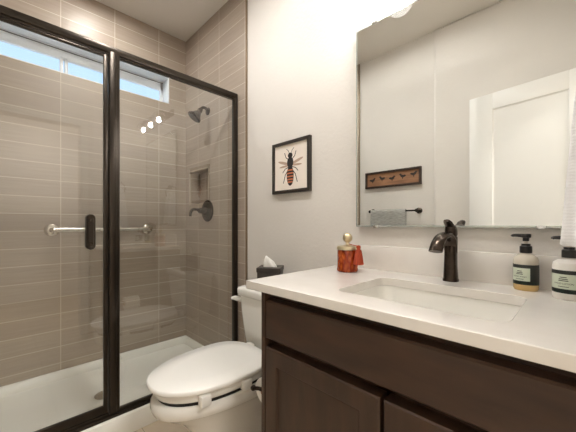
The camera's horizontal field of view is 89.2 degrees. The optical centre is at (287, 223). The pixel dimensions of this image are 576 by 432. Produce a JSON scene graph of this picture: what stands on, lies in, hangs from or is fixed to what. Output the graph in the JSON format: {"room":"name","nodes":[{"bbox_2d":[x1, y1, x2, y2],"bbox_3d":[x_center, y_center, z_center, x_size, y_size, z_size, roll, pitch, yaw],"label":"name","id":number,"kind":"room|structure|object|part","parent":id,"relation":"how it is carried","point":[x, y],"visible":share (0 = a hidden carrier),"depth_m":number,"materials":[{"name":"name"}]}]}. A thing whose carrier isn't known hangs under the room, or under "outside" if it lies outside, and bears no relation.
{"room":"bathroom","nodes":[
{"label":"bathroom","id":0,"kind":"room"},
{"bbox_2d":[0,0,185,386],"bbox_3d":[-1.477,-0.265,2.155,1.720,2.730,0.140,0,0,-45],"label":"wall","id":1,"kind":"structure","parent":0,"point":[51,121],"depth_m":2.07,"materials":[{"name":"tile"}]},
{"bbox_2d":[0,21,168,103],"bbox_3d":[-1.513,-1.145,2.122,1.243,0.229,0.147,0,0,-45],"label":"window","id":2,"kind":"structure","parent":1,"relation":"in","point":[9,34],"depth_m":2.11,"materials":[{"name":"white vinyl"},{"name":"glass"}]},
{"bbox_2d":[44,224,151,235],"bbox_3d":[-1.344,0.040,2.144,0.689,0.084,0.063,0,0,-45],"label":"grab bar","id":3,"kind":"object","parent":1,"relation":"attached to","point":[50,229],"visible":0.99,"depth_m":2.01,"materials":[{"name":"silver metal"}]},
{"bbox_2d":[189,167,207,205],"bbox_3d":[-0.746,-0.309,2.454,0.020,0.295,0.333,0,0,-45],"label":"trim","id":4,"kind":"structure","parent":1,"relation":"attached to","point":[205,167],"depth_m":2.56,"materials":[{"name":"beige tile"}]},
{"bbox_2d":[96,0,227,41],"bbox_3d":[0.161,-1.660,0.441,1.850,0.060,5.000,0,0,-45],"label":"ceiling","id":5,"kind":"structure","parent":0,"point":[180,19],"depth_m":2.25,"materials":[{"name":"paint"}]},
{"bbox_2d":[134,420,190,431],"bbox_3d":[0.161,1.130,0.441,1.850,0.060,5.000,0,0,-45],"label":"floor","id":6,"kind":"structure","parent":0,"point":[158,426],"depth_m":1.57,"materials":[{"name":"tile"}]},
{"bbox_2d":[0,335,202,431],"bbox_3d":[-1.136,1.046,1.811,1.442,0.106,0.827,0,0,-45],"label":"shower pan","id":7,"kind":"object","parent":6,"relation":"on","point":[36,403],"visible":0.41,"depth_m":1.81,"materials":[{"name":"white plastic"}]},
{"bbox_2d":[0,5,237,431],"bbox_3d":[-0.872,0.042,1.545,1.442,1.903,0.052,0,0,-45],"label":"shower door frame","id":8,"kind":"structure","parent":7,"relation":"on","point":[111,408],"depth_m":1.49,"materials":[{"name":"brown metal"}]},
{"bbox_3d":[-1.141,0.049,1.274,0.617,1.819,0.020,0,0,-45],"label":"shower door","id":9,"kind":"part","parent":8,"relation":"part of","materials":[{"name":"clear glass"}]},
{"bbox_3d":[-0.976,0.039,1.442,0.038,0.174,0.052,0,0,-45],"label":"door handle","id":10,"kind":"part","parent":8,"relation":"part of","materials":[{"name":"brown metal"}]},
{"bbox_3d":[-0.904,0.045,1.514,0.051,1.850,0.042,0,0,-45],"label":"post","id":11,"kind":"part","parent":8,"relation":"part of","materials":[{"name":"brown metal"}]},
{"bbox_3d":[-0.874,-0.887,1.547,1.440,0.046,0.034,0,0,-45],"label":"rail","id":12,"kind":"part","parent":8,"relation":"part of","materials":[{"name":"brown metal"}]},
{"bbox_2d":[146,285,261,431],"bbox_3d":[-0.283,0.731,1.427,0.766,0.738,0.466,0,0,-45],"label":"toilet","id":13,"kind":"object","parent":6,"relation":"on","point":[207,388],"visible":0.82,"depth_m":1.26,"materials":[{"name":"white ceramic"}]},
{"bbox_3d":[-0.358,0.651,1.342,0.539,0.028,0.394,0,0,-45],"label":"seat lid","id":14,"kind":"part","parent":13,"relation":"part of","materials":[{"name":"white plastic"}]},
{"bbox_3d":[-0.287,0.905,1.413,0.716,0.390,0.380,0,0,-45],"label":"bowl","id":15,"kind":"part","parent":13,"relation":"part of","materials":[{"name":"white ceramic"}]},
{"bbox_3d":[-0.349,0.683,1.351,0.521,0.036,0.366,0,0,-45],"label":"seat","id":16,"kind":"part","parent":13,"relation":"part of","materials":[{"name":"white plastic"}]},
{"bbox_3d":[-0.291,0.444,1.719,0.089,0.047,0.026,0,0,-28],"label":"flush lever","id":17,"kind":"part","parent":13,"relation":"part of","materials":[{"name":"white ceramic"}]},
{"bbox_3d":[-0.079,0.388,1.620,0.205,0.050,0.452,0,0,-45],"label":"tank lid","id":18,"kind":"part","parent":13,"relation":"part of","materials":[{"name":"white ceramic"}]},
{"bbox_3d":[-0.076,0.555,1.622,0.186,0.290,0.426,0,0,-45],"label":"tank","id":19,"kind":"part","parent":13,"relation":"part of","materials":[{"name":"white ceramic"}]},
{"bbox_2d":[256,256,283,277],"bbox_3d":[-0.098,0.270,1.634,0.132,0.184,0.132,0,0,7],"label":"tissue box","id":20,"kind":"object","parent":13,"relation":"on","point":[269,268],"visible":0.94,"depth_m":1.58,"materials":[{"name":"leather"}]},
{"bbox_2d":[262,292,575,431],"bbox_3d":[0.408,0.665,0.901,0.548,0.870,0.870,0,0,-45],"label":"vanity cabinet","id":21,"kind":"object","parent":6,"relation":"on","point":[324,370],"visible":0.61,"depth_m":0.69,"materials":[{"name":"brown wood"}]},
{"bbox_2d":[251,385,261,390],"bbox_3d":[-0.032,0.622,1.146,0.221,0.052,0.068,0,0,-30],"label":"toilet roll holder","id":22,"kind":"object","parent":21,"relation":"attached to","point":[253,387],"visible":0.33,"depth_m":1.10,"materials":[{"name":"brown metal"}]},
{"bbox_2d":[256,377,261,401],"bbox_3d":[-0.055,0.635,1.141,0.104,0.100,0.100,0,0,-45],"label":"toilet roll","id":23,"kind":"object","parent":22,"relation":"hanging from","point":[259,381],"visible":0.08,"depth_m":1.12,"materials":[{"name":"white paper"}]},
{"bbox_3d":[0.078,0.700,0.860,0.004,0.437,0.300,0,0,-45],"label":"door panel","id":24,"kind":"part","parent":21,"relation":"part of","materials":[{"name":"brown wood"}]},
{"bbox_3d":[0.085,0.700,0.867,0.042,0.561,0.424,0,0,-45],"label":"door","id":25,"kind":"part","parent":21,"relation":"part of","materials":[{"name":"brown wood"}]},
{"bbox_2d":[246,265,575,372],"bbox_3d":[0.380,0.214,0.912,0.574,0.028,0.926,0,0,-45],"label":"countertop","id":26,"kind":"structure","parent":21,"relation":"on","point":[542,331],"depth_m":0.70,"materials":[{"name":"white stone"}]},
{"bbox_2d":[337,233,363,272],"bbox_3d":[0.265,0.119,1.226,0.090,0.162,0.126,0,0,-45],"label":"jar","id":27,"kind":"object","parent":26,"relation":"on","point":[349,256],"visible":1,"depth_m":1.20,"materials":[{"name":"red glass"}]},
{"bbox_3d":[0.253,0.092,1.239,0.090,0.032,0.090,0,0,-45],"label":"lid","id":28,"kind":"part","parent":27,"relation":"part of","materials":[{"name":"gold metal"}]},
{"bbox_3d":[0.253,0.058,1.239,0.041,0.041,0.041,0,0,-45],"label":"knob","id":29,"kind":"part","parent":27,"relation":"part of","materials":[{"name":"gold metal"}]},
{"bbox_3d":[0.253,0.154,1.239,0.088,0.092,0.088,0,0,-45],"label":"glass","id":30,"kind":"part","parent":27,"relation":"part of","materials":[{"name":"orange glass"}]},
{"bbox_2d":[352,285,520,321],"bbox_3d":[0.399,0.301,0.843,0.355,0.145,0.476,0,0,-45],"label":"sink","id":31,"kind":"object","parent":26,"relation":"in","point":[482,309],"visible":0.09,"depth_m":0.94,"materials":[{"name":"white ceramic"}]},
{"bbox_2d":[428,219,458,281],"bbox_3d":[0.533,0.092,0.995,0.158,0.216,0.049,0,0,-40],"label":"faucet","id":32,"kind":"object","parent":26,"relation":"on","point":[448,240],"visible":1,"depth_m":1.01,"materials":[{"name":"brown metal"}]},
{"bbox_3d":[0.528,0.067,0.992,0.146,0.079,0.048,0,0,-39],"label":"spout","id":33,"kind":"part","parent":32,"relation":"part of","materials":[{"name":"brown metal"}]},
{"bbox_3d":[0.566,0.015,1.022,0.071,0.062,0.039,0,0,-45],"label":"lever handle","id":34,"kind":"part","parent":32,"relation":"part of","materials":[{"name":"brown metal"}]},
{"bbox_2d":[511,234,538,291],"bbox_3d":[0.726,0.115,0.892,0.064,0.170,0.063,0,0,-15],"label":"soap bottle","id":35,"kind":"object","parent":26,"relation":"on","point":[525,264],"visible":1,"depth_m":0.87,"materials":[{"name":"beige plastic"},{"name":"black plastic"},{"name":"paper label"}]},
{"bbox_3d":[0.702,0.151,0.881,0.010,0.038,0.046,0,0,-23],"label":"label panel","id":36,"kind":"part","parent":35,"relation":"part of","materials":[{"name":"white"}]},
{"bbox_2d":[551,236,575,301],"bbox_3d":[0.752,0.116,0.782,0.071,0.168,0.072,0,0,-45],"label":"lotion bottle","id":37,"kind":"object","parent":26,"relation":"on","point":[563,269],"visible":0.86,"depth_m":0.77,"materials":[{"name":"white plastic"}]},
{"bbox_3d":[0.729,0.151,0.769,0.017,0.038,0.060,0,0,-27],"label":"label panel","id":38,"kind":"part","parent":37,"relation":"part of","materials":[{"name":"white"}]},
{"bbox_3d":[0.381,0.700,0.568,0.042,0.561,0.399,0,0,-45],"label":"door","id":39,"kind":"part","parent":21,"relation":"part of","materials":[{"name":"brown wood"}]},
{"bbox_2d":[248,0,575,279],"bbox_3d":[1.143,-0.265,0.644,0.130,2.730,3.904,0,0,-45],"label":"wall","id":40,"kind":"structure","parent":0,"point":[302,53],"depth_m":1.56,"materials":[{"name":"paint"}]},
{"bbox_2d":[186,0,244,345],"bbox_3d":[-0.601,-0.265,2.394,0.138,2.730,1.036,0,0,-45],"label":"wall tile","id":41,"kind":"structure","parent":40,"relation":"attached to","point":[215,53],"depth_m":2.28,"materials":[{"name":"beige tile"}]},
{"bbox_2d":[188,106,209,122],"bbox_3d":[-0.698,-0.861,2.285,0.168,0.139,0.106,0,0,-45],"label":"showerhead","id":42,"kind":"object","parent":41,"relation":"attached to","point":[195,115],"visible":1,"depth_m":2.25,"materials":[{"name":"brown metal"}]},
{"bbox_3d":[-0.728,-0.820,2.256,0.076,0.056,0.088,0,0,-45],"label":"spray plate","id":43,"kind":"part","parent":42,"relation":"part of","materials":[{"name":"black metal"}]},
{"bbox_2d":[189,200,212,221],"bbox_3d":[-0.688,-0.105,2.294,0.128,0.172,0.172,0,0,-45],"label":"shower valve","id":44,"kind":"object","parent":41,"relation":"attached to","point":[206,210],"visible":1,"depth_m":2.29,"materials":[{"name":"brown metal"}]},
{"bbox_3d":[-0.705,-0.098,2.298,0.136,0.078,0.071,0,0,-23],"label":"handle","id":45,"kind":"part","parent":44,"relation":"part of","materials":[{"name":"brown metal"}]},
{"bbox_2d":[245,0,247,342],"bbox_3d":[-0.280,-0.265,1.979,0.014,2.730,0.009,0,0,-45],"label":"trim","id":46,"kind":"structure","parent":40,"relation":"attached to","point":[246,1],"depth_m":1.98,"materials":[{"name":"brown tile"}]},
{"bbox_2d":[272,135,311,194],"bbox_3d":[0.015,-0.329,1.672,0.022,0.299,0.299,0,0,-45],"label":"picture","id":47,"kind":"object","parent":40,"relation":"attached to","point":[291,159],"visible":1,"depth_m":1.66,"materials":[{"name":"black"}]},
{"bbox_2d":[278,149,302,185],"bbox_3d":[0.013,-0.327,1.673,0.001,0.215,0.200,0,0,-45],"label":"print","id":48,"kind":"object","parent":47,"relation":"attached to","point":[290,161],"depth_m":1.67,"materials":[{"name":"black"}]},
{"bbox_2d":[359,245,562,290],"bbox_3d":[0.619,0.148,1.064,0.020,0.104,0.806,0,0,-45],"label":"backsplash","id":49,"kind":"structure","parent":40,"relation":"attached to","point":[478,266],"depth_m":1.05,"materials":[{"name":"white stone"}]},
{"bbox_2d":[356,0,575,228],"bbox_3d":[0.589,-0.441,1.093,0.024,0.913,0.760,0,0,-45],"label":"wall mirror","id":50,"kind":"object","parent":40,"relation":"attached to","point":[464,108],"visible":0.99,"depth_m":1.04,"materials":[{"name":"white mirror"}]},
{"bbox_3d":[0.669,-0.383,0.590,0.160,0.176,0.064,0,0,-45],"label":"towel ring","id":51,"kind":"object","parent":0,"visible":0},
{"bbox_2d":[560,92,575,246],"bbox_3d":[0.645,-0.169,0.613,0.202,0.430,0.110,0,0,-45],"label":"towel","id":52,"kind":"object","parent":51,"relation":"hanging from","point":[568,232],"visible":1,"depth_m":0.60,"materials":[{"name":"white fabric"}]}
]}

